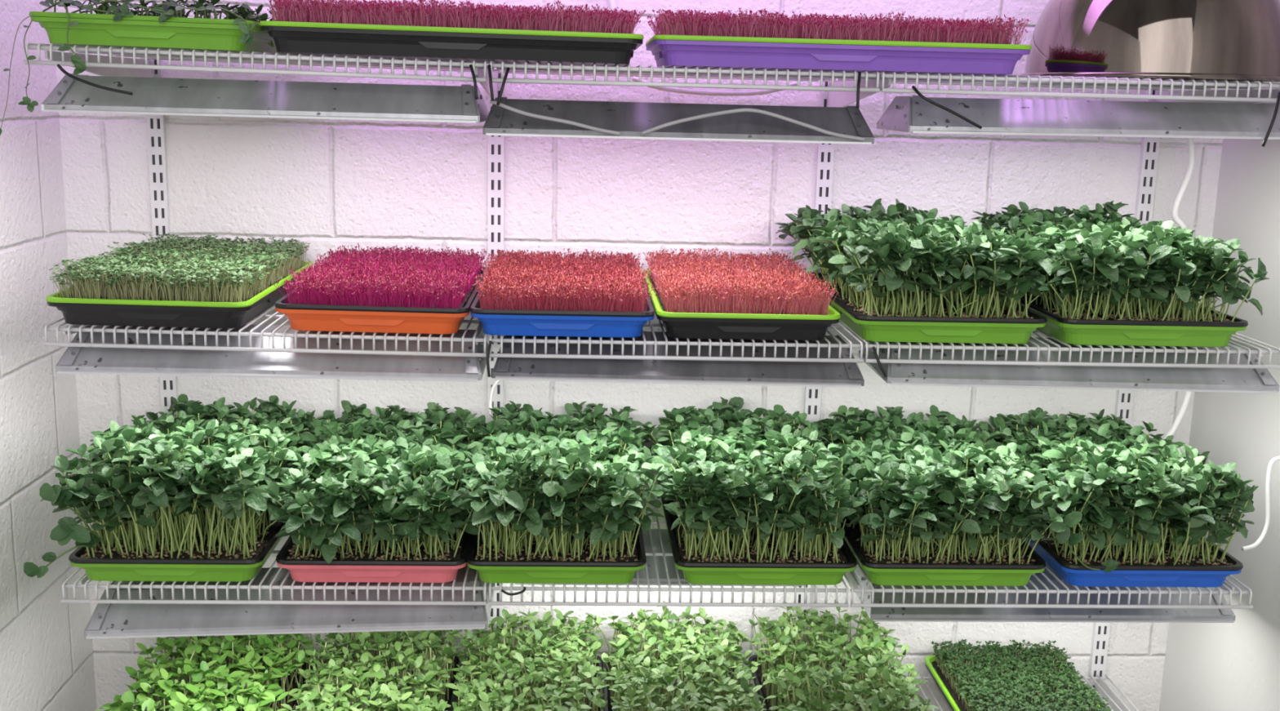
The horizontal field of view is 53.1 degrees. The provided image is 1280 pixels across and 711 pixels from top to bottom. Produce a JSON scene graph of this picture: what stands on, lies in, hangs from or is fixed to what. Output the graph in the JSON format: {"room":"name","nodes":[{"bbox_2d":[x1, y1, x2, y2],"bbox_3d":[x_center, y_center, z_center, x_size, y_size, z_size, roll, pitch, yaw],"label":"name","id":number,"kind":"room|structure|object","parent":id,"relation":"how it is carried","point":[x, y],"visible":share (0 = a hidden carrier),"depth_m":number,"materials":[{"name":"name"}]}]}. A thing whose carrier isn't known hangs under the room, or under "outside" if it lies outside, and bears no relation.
{"room":"indoor microgreens farm","nodes":[
{"label":"indoor microgreens farm","id":0,"kind":"room"},
{"bbox_2d":[0,0,97,710],"bbox_3d":[-1.015,0.085,0.469,0.120,2.900,3.780,1,11,-3],"label":"wall","id":1,"kind":"structure","parent":0,"point":[46,659],"depth_m":2.20,"materials":[{"name":"white paint"}]},
{"bbox_2d":[52,0,1228,710],"bbox_3d":[0.020,-0.283,2.436,2.378,2.900,0.120,1,11,-3],"label":"wall","id":2,"kind":"structure","parent":0,"point":[331,184],"depth_m":2.37,"materials":[{"name":"white paint"}]},
{"bbox_2d":[143,58,187,652],"bbox_3d":[-0.884,0.212,2.424,0.029,1.517,0.012,1,11,-3],"label":"rail","id":3,"kind":"object","parent":2,"relation":"attached to","point":[156,124],"visible":0.24,"depth_m":2.32,"materials":[{"name":"white metal"}]},
{"bbox_2d":[44,50,154,77],"bbox_3d":[-0.855,-0.452,2.049,0.004,0.055,0.462,1,11,-3],"label":"shelf bracket","id":4,"kind":"object","parent":3,"relation":"attached to","point":[56,55],"visible":0.53,"depth_m":2.06,"materials":[{"name":"white metal"}]},
{"bbox_2d":[23,42,505,82],"bbox_3d":[-0.548,-0.459,2.035,0.640,0.030,0.493,2,11,-3],"label":"wire shelf","id":5,"kind":"object","parent":3,"relation":"on","point":[148,53],"visible":1,"depth_m":1.80,"materials":[{"name":"white metal"}]},
{"bbox_2d":[0,0,284,135],"bbox_3d":[-0.723,-0.450,2.004,0.366,0.209,0.513,2,11,-3],"label":"seedling tray","id":6,"kind":"object","parent":5,"relation":"on","point":[238,31],"visible":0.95,"depth_m":1.78,"materials":[{"name":"plastic"}]},
{"bbox_2d":[29,11,260,27],"bbox_3d":[-0.703,-0.499,2.005,0.307,0.039,0.492,1,11,-3],"label":"tray","id":7,"kind":"object","parent":6,"relation":"on","point":[120,19],"depth_m":1.77,"materials":[{"name":"plastic"}]},
{"bbox_2d":[30,16,284,53],"bbox_3d":[-0.703,-0.493,2.006,0.305,0.034,0.490,2,11,-3],"label":"tray","id":8,"kind":"object","parent":6,"relation":"on","point":[225,34],"depth_m":1.78,"materials":[{"name":"plastic"}]},
{"bbox_2d":[40,73,488,123],"bbox_3d":[-0.534,-0.381,1.891,0.607,0.054,0.214,1,11,-3],"label":"light","id":9,"kind":"object","parent":5,"relation":"attached to","point":[151,95],"visible":0.93,"depth_m":1.81,"materials":[{"name":"white metal"}]},
{"bbox_2d":[57,63,133,95],"bbox_3d":[-0.757,-0.382,1.769,0.110,0.040,0.018,3,11,7],"label":"cable tie","id":10,"kind":"object","parent":9,"relation":"attached to","point":[59,66],"visible":1,"depth_m":1.77,"materials":[{"name":"black plastic"}]},
{"bbox_2d":[259,0,649,66],"bbox_3d":[-0.266,-0.486,1.922,0.552,0.088,0.299,0,11,-5],"label":"seedling tray","id":11,"kind":"object","parent":5,"relation":"on","point":[498,34],"visible":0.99,"depth_m":1.80,"materials":[{"name":"black plastic"}]},
{"bbox_2d":[260,26,643,66],"bbox_3d":[-0.269,-0.461,1.924,0.536,0.034,0.275,1,11,-3],"label":"tray","id":12,"kind":"object","parent":11,"relation":"on","point":[553,45],"depth_m":1.80,"materials":[{"name":"black plastic"}]},
{"bbox_2d":[469,64,477,99],"bbox_3d":[-0.234,-0.385,1.801,0.005,0.048,0.022,-6,14,-33],"label":"cable tie","id":13,"kind":"object","parent":5,"relation":"attached to","point":[470,65],"visible":1,"depth_m":1.80,"materials":[{"name":"black plastic"}]},
{"bbox_2d":[43,306,487,357],"bbox_3d":[-0.558,-0.068,2.113,0.640,0.030,0.493,1,11,-3],"label":"wire shelf","id":14,"kind":"object","parent":3,"relation":"on","point":[69,328],"visible":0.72,"depth_m":1.88,"materials":[{"name":"white metal"}]},
{"bbox_2d":[45,232,313,328],"bbox_3d":[-0.729,-0.131,2.091,0.312,0.095,0.504,1,11,-3],"label":"seedling tray","id":15,"kind":"object","parent":14,"relation":"on","point":[206,282],"visible":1,"depth_m":1.90,"materials":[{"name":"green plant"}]},
{"bbox_2d":[47,268,311,328],"bbox_3d":[-0.729,-0.104,2.096,0.292,0.034,0.490,1,11,-3],"label":"tray","id":16,"kind":"object","parent":15,"relation":"on","point":[180,309],"depth_m":1.87,"materials":[{"name":"black plastic"}]},
{"bbox_2d":[55,324,488,382],"bbox_3d":[-0.544,-0.015,1.964,0.613,0.054,0.214,1,11,-3],"label":"light","id":17,"kind":"object","parent":14,"relation":"attached to","point":[75,360],"visible":0.8,"depth_m":1.89,"materials":[{"name":"white metal"}]},
{"bbox_2d":[273,243,493,333],"bbox_3d":[-0.406,-0.119,2.107,0.294,0.084,0.503,1,11,-2],"label":"seedling tray","id":18,"kind":"object","parent":14,"relation":"on","point":[415,291],"visible":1,"depth_m":1.91,"materials":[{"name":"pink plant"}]},
{"bbox_2d":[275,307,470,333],"bbox_3d":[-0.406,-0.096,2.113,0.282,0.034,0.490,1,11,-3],"label":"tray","id":19,"kind":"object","parent":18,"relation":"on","point":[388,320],"depth_m":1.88,"materials":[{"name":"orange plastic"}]},
{"bbox_2d":[60,537,486,605],"bbox_3d":[-0.568,0.317,2.190,0.640,0.030,0.493,1,11,-3],"label":"wire shelf","id":20,"kind":"object","parent":3,"relation":"on","point":[129,586],"visible":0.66,"depth_m":1.96,"materials":[{"name":"white metal"}]},
{"bbox_2d":[23,393,322,582],"bbox_3d":[-0.732,0.189,2.136,0.380,0.233,0.559,1,11,-3],"label":"seedling tray","id":21,"kind":"object","parent":20,"relation":"on","point":[183,497],"visible":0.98,"depth_m":1.95,"materials":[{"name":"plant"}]},
{"bbox_2d":[70,528,285,582],"bbox_3d":[-0.731,0.283,2.174,0.289,0.034,0.490,1,11,-3],"label":"tray","id":22,"kind":"object","parent":21,"relation":"on","point":[225,562],"depth_m":1.95,"materials":[{"name":"plastic"}]},
{"bbox_2d":[84,564,495,639],"bbox_3d":[-0.541,0.375,2.043,0.608,0.054,0.214,-1,11,-3],"label":"light","id":23,"kind":"object","parent":20,"relation":"attached to","point":[108,620],"visible":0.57,"depth_m":1.96,"materials":[{"name":"white metal"}]},
{"bbox_2d":[262,400,491,582],"bbox_3d":[-0.419,0.213,2.161,0.354,0.192,0.542,0,11,-5],"label":"seedling tray","id":24,"kind":"object","parent":20,"relation":"on","point":[375,500],"visible":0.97,"depth_m":1.97,"materials":[{"name":"plant"}]},
{"bbox_2d":[276,561,466,582],"bbox_3d":[-0.422,0.288,2.189,0.289,0.034,0.490,1,11,-3],"label":"tray","id":25,"kind":"object","parent":24,"relation":"on","point":[300,571],"depth_m":1.96,"materials":[{"name":"plastic"}]},
{"bbox_2d":[275,515,472,565],"bbox_3d":[-0.422,0.282,2.188,0.291,0.035,0.492,1,11,-3],"label":"tray","id":26,"kind":"object","parent":24,"relation":"on","point":[451,553],"depth_m":1.98,"materials":[{"name":"plastic"}]},
{"bbox_3d":[-0.884,0.695,2.279,0.004,0.055,0.462,1,11,-3],"label":"shelf bracket","id":27,"kind":"object","parent":3,"relation":"attached to","visible":0},
{"bbox_3d":[-0.577,0.684,2.263,0.640,0.030,0.493,1,11,-3],"label":"wire shelf","id":28,"kind":"object","parent":27,"relation":"on","visible":0},
{"bbox_2d":[95,633,319,710],"bbox_3d":[-0.753,0.586,2.239,0.322,0.162,0.537,0,11,-6],"label":"seedling tray","id":29,"kind":"object","parent":28,"relation":"on","point":[206,674],"visible":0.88,"depth_m":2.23,"materials":[{"name":"plant"}]},
{"bbox_2d":[280,629,465,710],"bbox_3d":[-0.467,0.593,2.249,0.314,0.158,0.524,1,11,-3],"label":"seedling tray","id":30,"kind":"object","parent":28,"relation":"on","point":[397,678],"visible":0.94,"depth_m":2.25,"materials":[{"name":"plant"}]},
{"bbox_2d":[487,69,504,652],"bbox_3d":[-0.277,0.221,2.455,0.029,1.517,0.012,1,11,-3],"label":"rail","id":31,"kind":"object","parent":2,"relation":"attached to","point":[495,143],"visible":0.3,"depth_m":2.35,"materials":[{"name":"white metal"}]},
{"bbox_2d":[475,67,497,100],"bbox_3d":[-0.249,-0.435,2.082,0.004,0.055,0.462,1,11,-3],"label":"shelf bracket","id":32,"kind":"object","parent":31,"relation":"attached to","point":[479,73],"visible":0.59,"depth_m":2.06,"materials":[{"name":"white metal"}]},
{"bbox_2d":[488,319,863,362],"bbox_3d":[0.045,-0.056,2.144,0.560,0.030,0.493,1,11,-3],"label":"wire shelf","id":33,"kind":"object","parent":31,"relation":"on","point":[501,340],"visible":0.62,"depth_m":1.91,"materials":[{"name":"white metal"}]},
{"bbox_2d":[486,340,492,377],"bbox_3d":[-0.222,0.005,1.880,0.007,0.052,0.019,2,11,1],"label":"cable tie","id":34,"kind":"object","parent":33,"relation":"attached to","point":[490,341],"visible":1,"depth_m":1.88,"materials":[{"name":"black plastic"}]},
{"bbox_2d":[470,248,655,337],"bbox_3d":[-0.129,-0.115,2.124,0.292,0.084,0.501,1,11,-3],"label":"seedling tray","id":35,"kind":"object","parent":33,"relation":"on","point":[531,294],"visible":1,"depth_m":1.92,"materials":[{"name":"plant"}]},
{"bbox_2d":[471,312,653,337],"bbox_3d":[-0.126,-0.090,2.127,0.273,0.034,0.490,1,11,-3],"label":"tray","id":36,"kind":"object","parent":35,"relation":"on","point":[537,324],"depth_m":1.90,"materials":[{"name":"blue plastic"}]},
{"bbox_2d":[492,331,864,387],"bbox_3d":[0.055,-0.005,1.995,0.554,0.054,0.214,1,11,-3],"label":"light","id":37,"kind":"object","parent":33,"relation":"attached to","point":[844,375],"visible":0.72,"depth_m":1.91,"materials":[{"name":"grey metal"}]},
{"bbox_2d":[488,380,500,421],"bbox_3d":[-0.267,0.090,2.354,0.022,0.100,0.007,1,11,-3],"label":"power cord","id":38,"kind":"object","parent":37,"relation":"hanging from","point":[496,382],"visible":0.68,"depth_m":2.35,"materials":[{"name":"white plastic"}]},
{"bbox_2d":[642,246,840,340],"bbox_3d":[0.149,-0.113,2.138,0.299,0.089,0.516,1,11,-3],"label":"seedling tray","id":39,"kind":"object","parent":33,"relation":"on","point":[755,297],"visible":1,"depth_m":1.94,"materials":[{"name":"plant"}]},
{"bbox_2d":[643,279,839,340],"bbox_3d":[0.152,-0.086,2.142,0.275,0.034,0.490,1,11,-3],"label":"tray","id":40,"kind":"object","parent":39,"relation":"on","point":[698,322],"depth_m":1.92,"materials":[{"name":"black plastic"}]},
{"bbox_2d":[489,61,879,92],"bbox_3d":[0.054,-0.446,2.066,0.560,0.030,0.493,1,11,-3],"label":"wire shelf","id":41,"kind":"object","parent":31,"relation":"attached to","point":[753,74],"visible":0.98,"depth_m":1.84,"materials":[{"name":"white metal"}]},
{"bbox_2d":[487,64,493,101],"bbox_3d":[-0.211,-0.384,1.802,0.006,0.050,0.020,-4,12,-24],"label":"cable tie","id":42,"kind":"object","parent":41,"relation":"attached to","point":[488,65],"visible":1,"depth_m":1.80,"materials":[{"name":"black plastic"}]},
{"bbox_2d":[496,66,510,105],"bbox_3d":[-0.191,-0.379,1.803,0.008,0.053,0.024,11,15,39],"label":"cable tie","id":43,"kind":"object","parent":41,"relation":"attached to","point":[508,68],"visible":1,"depth_m":1.80,"materials":[{"name":"black plastic"}]},
{"bbox_2d":[482,97,874,144],"bbox_3d":[0.053,-0.353,1.916,0.561,0.054,0.231,1,11,-3],"label":"light","id":44,"kind":"object","parent":41,"relation":"attached to","point":[629,118],"depth_m":1.84,"materials":[{"name":"grey metal"}]},
{"bbox_2d":[631,75,796,96],"bbox_3d":[0.126,-0.454,2.161,0.280,0.029,0.008,1,11,-3],"label":"power cord","id":45,"kind":"object","parent":41,"relation":"hanging from","point":[634,78],"visible":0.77,"depth_m":2.16,"materials":[{"name":"white plastic"}]},
{"bbox_2d":[645,7,1031,75],"bbox_3d":[0.290,-0.475,1.945,0.557,0.085,0.298,1,11,-3],"label":"seedling tray","id":46,"kind":"object","parent":41,"relation":"on","point":[722,40],"visible":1,"depth_m":1.83,"materials":[{"name":"purple plastic"}]},
{"bbox_2d":[645,40,1030,75],"bbox_3d":[0.286,-0.451,1.953,0.543,0.034,0.275,1,11,-3],"label":"tray","id":47,"kind":"object","parent":46,"relation":"on","point":[997,57],"depth_m":1.83,"materials":[{"name":"purple plastic"}]},
{"bbox_2d":[645,35,1031,49],"bbox_3d":[0.286,-0.457,1.951,0.545,0.035,0.277,1,11,-3],"label":"tray","id":48,"kind":"object","parent":46,"relation":"on","point":[657,42],"depth_m":1.82,"materials":[{"name":"plastic"}]},
{"bbox_2d":[856,71,861,107],"bbox_3d":[0.312,-0.380,1.828,0.005,0.051,0.019,3,11,10],"label":"cable tie","id":49,"kind":"object","parent":41,"relation":"attached to","point":[859,73],"visible":1,"depth_m":1.82,"materials":[{"name":"black plastic"}]},
{"bbox_3d":[-0.268,0.338,2.236,0.004,0.055,0.462,1,11,-3],"label":"shelf bracket","id":50,"kind":"object","parent":31,"relation":"attached to","visible":0},
{"bbox_2d":[488,493,848,607],"bbox_3d":[0.035,0.326,2.221,0.560,0.030,0.493,1,11,-3],"label":"wire shelf","id":51,"kind":"object","parent":50,"relation":"on","point":[553,588],"visible":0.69,"depth_m":1.99,"materials":[{"name":"white metal"}]},
{"bbox_2d":[453,400,665,583],"bbox_3d":[-0.132,0.208,2.169,0.354,0.212,0.564,1,11,-3],"label":"seedling tray","id":52,"kind":"object","parent":51,"relation":"on","point":[563,495],"visible":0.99,"depth_m":1.98,"materials":[{"name":"plant"}]},
{"bbox_2d":[466,562,645,583],"bbox_3d":[-0.140,0.292,2.204,0.276,0.034,0.490,1,11,-3],"label":"tray","id":53,"kind":"object","parent":52,"relation":"on","point":[488,572],"depth_m":1.97,"materials":[{"name":"plastic"}]},
{"bbox_2d":[466,523,646,567],"bbox_3d":[-0.140,0.286,2.202,0.278,0.035,0.492,1,11,-3],"label":"tray","id":54,"kind":"object","parent":52,"relation":"on","point":[633,554],"depth_m":2.00,"materials":[{"name":"plastic"}]},
{"bbox_2d":[515,528,802,586],"bbox_3d":[0.030,0.351,2.319,0.509,0.054,0.214,1,11,-3],"label":"light","id":55,"kind":"object","parent":51,"relation":"attached to","point":[655,532],"visible":0.07,"depth_m":2.23,"materials":[{"name":"white metal"}]},
{"bbox_2d":[631,528,687,582],"bbox_3d":[0.030,0.352,2.319,0.503,0.050,0.200,1,11,-3],"label":"hood","id":56,"kind":"object","parent":55,"relation":"attached to","point":[655,532],"depth_m":2.25,"materials":[{"name":"white metal"}]},
{"bbox_2d":[640,396,857,585],"bbox_3d":[0.178,0.209,2.193,0.349,0.217,0.566,1,11,-3],"label":"seedling tray","id":57,"kind":"object","parent":51,"relation":"on","point":[747,498],"visible":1,"depth_m":2.00,"materials":[{"name":"plant"}]},
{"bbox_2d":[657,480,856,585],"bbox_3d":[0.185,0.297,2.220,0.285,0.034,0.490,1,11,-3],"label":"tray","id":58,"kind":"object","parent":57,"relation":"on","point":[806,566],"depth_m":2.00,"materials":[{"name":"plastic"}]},
{"bbox_2d":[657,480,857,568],"bbox_3d":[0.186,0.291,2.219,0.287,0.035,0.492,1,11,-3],"label":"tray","id":59,"kind":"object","parent":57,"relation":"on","point":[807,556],"depth_m":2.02,"materials":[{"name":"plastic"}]},
{"bbox_3d":[-0.277,0.704,2.310,0.004,0.055,0.462,1,11,-3],"label":"shelf bracket","id":60,"kind":"object","parent":31,"relation":"attached to","visible":0},
{"bbox_3d":[0.026,0.693,2.294,0.560,0.030,0.493,1,11,-3],"label":"wire shelf","id":61,"kind":"object","parent":60,"relation":"on","visible":0},
{"bbox_2d":[444,608,609,710],"bbox_3d":[-0.196,0.593,2.245,0.300,0.173,0.542,1,11,-3],"label":"seedling tray","id":62,"kind":"object","parent":61,"relation":"on","point":[565,678],"visible":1,"depth_m":2.29,"materials":[{"name":"plant"}]},
{"bbox_2d":[585,600,776,710],"bbox_3d":[0.069,0.598,2.265,0.331,0.168,0.534,1,11,-3],"label":"seedling tray","id":63,"kind":"object","parent":61,"relation":"on","point":[703,677],"visible":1,"depth_m":2.30,"materials":[{"name":"plant"}]},
{"bbox_2d":[793,78,837,653],"bbox_3d":[0.328,0.230,2.486,0.029,1.517,0.012,1,11,-3],"label":"rail","id":64,"kind":"object","parent":2,"relation":"attached to","point":[824,160],"visible":0.15,"depth_m":2.38,"materials":[{"name":"white metal"}]},
{"bbox_2d":[826,321,874,351],"bbox_3d":[0.346,-0.035,2.191,0.004,0.055,0.462,1,11,-3],"label":"shelf bracket","id":65,"kind":"object","parent":64,"relation":"attached to","point":[842,331],"visible":0.24,"depth_m":2.14,"materials":[{"name":"white metal"}]},
{"bbox_2d":[844,571,860,588],"bbox_3d":[0.337,0.347,2.267,0.004,0.055,0.462,1,11,-3],"label":"shelf bracket","id":66,"kind":"object","parent":64,"relation":"attached to","point":[850,575],"visible":0.24,"depth_m":2.07,"materials":[{"name":"white metal"}]},
{"bbox_2d":[827,78,891,106],"bbox_3d":[0.356,-0.426,2.113,0.004,0.055,0.462,1,11,-3],"label":"shelf bracket","id":67,"kind":"object","parent":64,"relation":"attached to","point":[835,99],"visible":0.65,"depth_m":2.16,"materials":[{"name":"white metal"}]},
{"bbox_2d":[1087,89,1159,691],"bbox_3d":[0.938,0.239,2.517,0.029,1.517,0.012,1,11,-3],"label":"rail","id":68,"kind":"object","parent":2,"relation":"attached to","point":[1149,150],"visible":0.29,"depth_m":2.42,"materials":[{"name":"white metal"}]},
{"bbox_2d":[902,674,1138,710],"bbox_3d":[0.630,0.702,2.325,0.643,0.030,0.493,1,11,-3],"label":"wire shelf","id":69,"kind":"object","parent":68,"relation":"on","point":[1090,677],"visible":0.23,"depth_m":2.51,"materials":[{"name":"white metal"}]},
{"bbox_2d":[742,600,939,710],"bbox_3d":[0.361,0.594,2.288,0.308,0.182,0.523,0,11,-7],"label":"seedling tray","id":70,"kind":"object","parent":69,"relation":"on","point":[838,681],"visible":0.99,"depth_m":2.31,"materials":[{"name":"plant"}]},
{"bbox_2d":[924,637,1112,710],"bbox_3d":[0.712,0.647,2.318,0.277,0.082,0.506,1,11,-3],"label":"seedling tray","id":71,"kind":"object","parent":69,"relation":"on","point":[1039,678],"visible":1,"depth_m":2.40,"materials":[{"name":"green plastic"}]},
{"bbox_2d":[924,662,954,710],"bbox_3d":[0.711,0.671,2.321,0.275,0.034,0.490,1,11,-3],"label":"tray","id":72,"kind":"object","parent":71,"relation":"on","point":[944,682],"depth_m":2.45,"materials":[{"name":"green plastic"}]},
{"bbox_2d":[844,561,1253,608],"bbox_3d":[0.640,0.335,2.252,0.643,0.030,0.493,1,11,-3],"label":"wire shelf","id":73,"kind":"object","parent":68,"relation":"on","point":[862,590],"visible":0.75,"depth_m":2.02,"materials":[{"name":"white metal"}]},
{"bbox_2d":[815,404,1066,586],"bbox_3d":[0.483,0.223,2.203,0.368,0.201,0.553,1,11,-3],"label":"seedling tray","id":74,"kind":"object","parent":73,"relation":"on","point":[935,504],"visible":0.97,"depth_m":2.02,"materials":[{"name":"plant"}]},
{"bbox_2d":[838,528,1044,586],"bbox_3d":[0.482,0.301,2.235,0.292,0.034,0.490,1,11,-3],"label":"tray","id":75,"kind":"object","parent":74,"relation":"on","point":[886,567],"depth_m":2.02,"materials":[{"name":"plastic"}]},
{"bbox_2d":[851,563,1235,622],"bbox_3d":[0.707,0.409,2.292,0.638,0.054,0.214,1,11,-3],"label":"light","id":76,"kind":"object","parent":73,"relation":"attached to","point":[876,614],"visible":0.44,"depth_m":2.21,"materials":[{"name":"white metal"}]},
{"bbox_2d":[978,407,1258,586],"bbox_3d":[0.788,0.227,2.209,0.383,0.206,0.569,1,11,-3],"label":"seedling tray","id":77,"kind":"object","parent":73,"relation":"on","point":[1140,510],"visible":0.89,"depth_m":2.03,"materials":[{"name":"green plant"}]},
{"bbox_2d":[1016,525,1241,586],"bbox_3d":[0.798,0.306,2.252,0.292,0.034,0.490,1,11,-3],"label":"tray","id":78,"kind":"object","parent":77,"relation":"on","point":[1194,569],"depth_m":2.03,"materials":[{"name":"blue plastic"}]},
{"bbox_2d":[822,71,1279,102],"bbox_3d":[0.659,-0.437,2.097,0.643,0.030,0.493,1,11,-3],"label":"wire shelf","id":79,"kind":"object","parent":68,"relation":"on","point":[937,78],"visible":0.96,"depth_m":1.87,"materials":[{"name":"white metal"}]},
{"bbox_2d":[876,95,1279,139],"bbox_3d":[0.685,-0.364,1.953,0.607,0.054,0.214,0,11,-3],"label":"light","id":80,"kind":"object","parent":79,"relation":"attached to","point":[913,114],"visible":0.98,"depth_m":1.88,"materials":[{"name":"white metal"}]},
{"bbox_2d":[911,85,982,128],"bbox_3d":[0.440,-0.355,1.831,0.103,0.059,0.017,3,11,7],"label":"cable tie","id":81,"kind":"object","parent":80,"relation":"attached to","point":[913,87],"visible":1,"depth_m":1.83,"materials":[{"name":"black plastic"}]},
{"bbox_2d":[1019,0,1279,81],"bbox_3d":[0.831,-0.539,2.050,0.415,0.196,0.415,1,11,-3],"label":"steel bowl","id":82,"kind":"object","parent":79,"relation":"on","point":[1218,40],"visible":0.84,"depth_m":1.89,"materials":[{"name":"silver metal"}]},
{"bbox_2d":[1261,91,1279,146],"bbox_3d":[0.921,-0.344,1.862,0.033,0.080,0.010,-7,14,-35],"label":"cable tie","id":83,"kind":"object","parent":79,"relation":"attached to","point":[1277,102],"visible":1,"depth_m":1.86,"materials":[{"name":"black plastic"}]},
{"bbox_2d":[839,319,1279,368],"bbox_3d":[0.649,-0.047,2.175,0.643,0.030,0.493,1,11,-3],"label":"wire shelf","id":84,"kind":"object","parent":68,"relation":"on","point":[867,346],"visible":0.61,"depth_m":1.94,"materials":[{"name":"white metal"}]},
{"bbox_2d":[774,198,1052,343],"bbox_3d":[0.436,-0.153,2.129,0.365,0.186,0.547,1,11,-3],"label":"seedling tray","id":85,"kind":"object","parent":84,"relation":"on","point":[900,274],"visible":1,"depth_m":1.94,"materials":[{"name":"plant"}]},
{"bbox_2d":[857,337,1279,393],"bbox_3d":[0.667,0.003,2.026,0.603,0.054,0.214,1,11,-3],"label":"light","id":86,"kind":"object","parent":84,"relation":"hanging from","point":[1077,377],"visible":0.68,"depth_m":1.95,"materials":[{"name":"white metal"}]},
{"bbox_2d":[970,200,1269,346],"bbox_3d":[0.764,-0.151,2.141,0.348,0.192,0.542,0,11,-6],"label":"seedling tray","id":87,"kind":"object","parent":84,"relation":"on","point":[1112,281],"visible":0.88,"depth_m":1.95,"materials":[{"name":"plant"}]},
{"bbox_2d":[995,288,1248,326],"bbox_3d":[0.769,-0.083,2.170,0.294,0.035,0.492,1,11,-3],"label":"plant stems","id":88,"kind":"object","parent":87,"relation":"on","point":[1057,314],"depth_m":1.97,"materials":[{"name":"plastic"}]},
{"bbox_2d":[1095,679,1128,710],"bbox_3d":[0.938,0.722,2.372,0.004,0.055,0.462,1,11,-3],"label":"shelf bracket","id":89,"kind":"object","parent":68,"relation":"attached to","point":[1100,682],"visible":0.6,"depth_m":2.53,"materials":[{"name":"white metal"}]},
{"bbox_2d":[1155,88,1279,103],"bbox_3d":[0.966,-0.417,2.144,0.004,0.055,0.462,1,11,-3],"label":"shelf bracket","id":90,"kind":"object","parent":68,"relation":"attached to","point":[1231,93],"visible":0.33,"depth_m":2.12,"materials":[{"name":"white metal"}]},
{"bbox_2d":[1163,137,1199,439],"bbox_3d":[1.008,-0.115,2.374,0.077,0.586,0.012,1,11,-3],"label":"power cord","id":91,"kind":"object","parent":2,"relation":"attached to","point":[1176,219],"visible":0.48,"depth_m":2.34,"materials":[{"name":"white plastic"}]},
{"bbox_2d":[826,296,1045,343],"bbox_3d":[0.458,-0.081,2.155,0.292,0.034,0.490,1,11,-3],"label":"tray","id":92,"kind":"object","parent":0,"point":[883,323],"depth_m":1.93,"materials":[{"name":"plastic"}]},
{"bbox_2d":[995,293,1246,346],"bbox_3d":[0.769,-0.076,2.171,0.292,0.034,0.490,1,11,-3],"label":"tray","id":93,"kind":"object","parent":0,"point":[1113,326],"depth_m":1.95,"materials":[{"name":"plastic"}]},
{"bbox_2d":[1159,87,1279,710],"bbox_3d":[1.239,0.118,0.584,0.120,2.900,3.780,1,11,-3],"label":"wall","id":94,"kind":"structure","parent":0,"point":[1235,666],"depth_m":2.30,"materials":[{"name":"grey paint"}]},
{"bbox_2d":[1241,456,1279,551],"bbox_3d":[1.043,0.245,2.136,0.078,0.159,0.016,-2,12,-18],"label":"power cord","id":95,"kind":"object","parent":94,"relation":"attached to","point":[1273,460],"visible":1,"depth_m":2.14,"materials":[{"name":"white plastic"}]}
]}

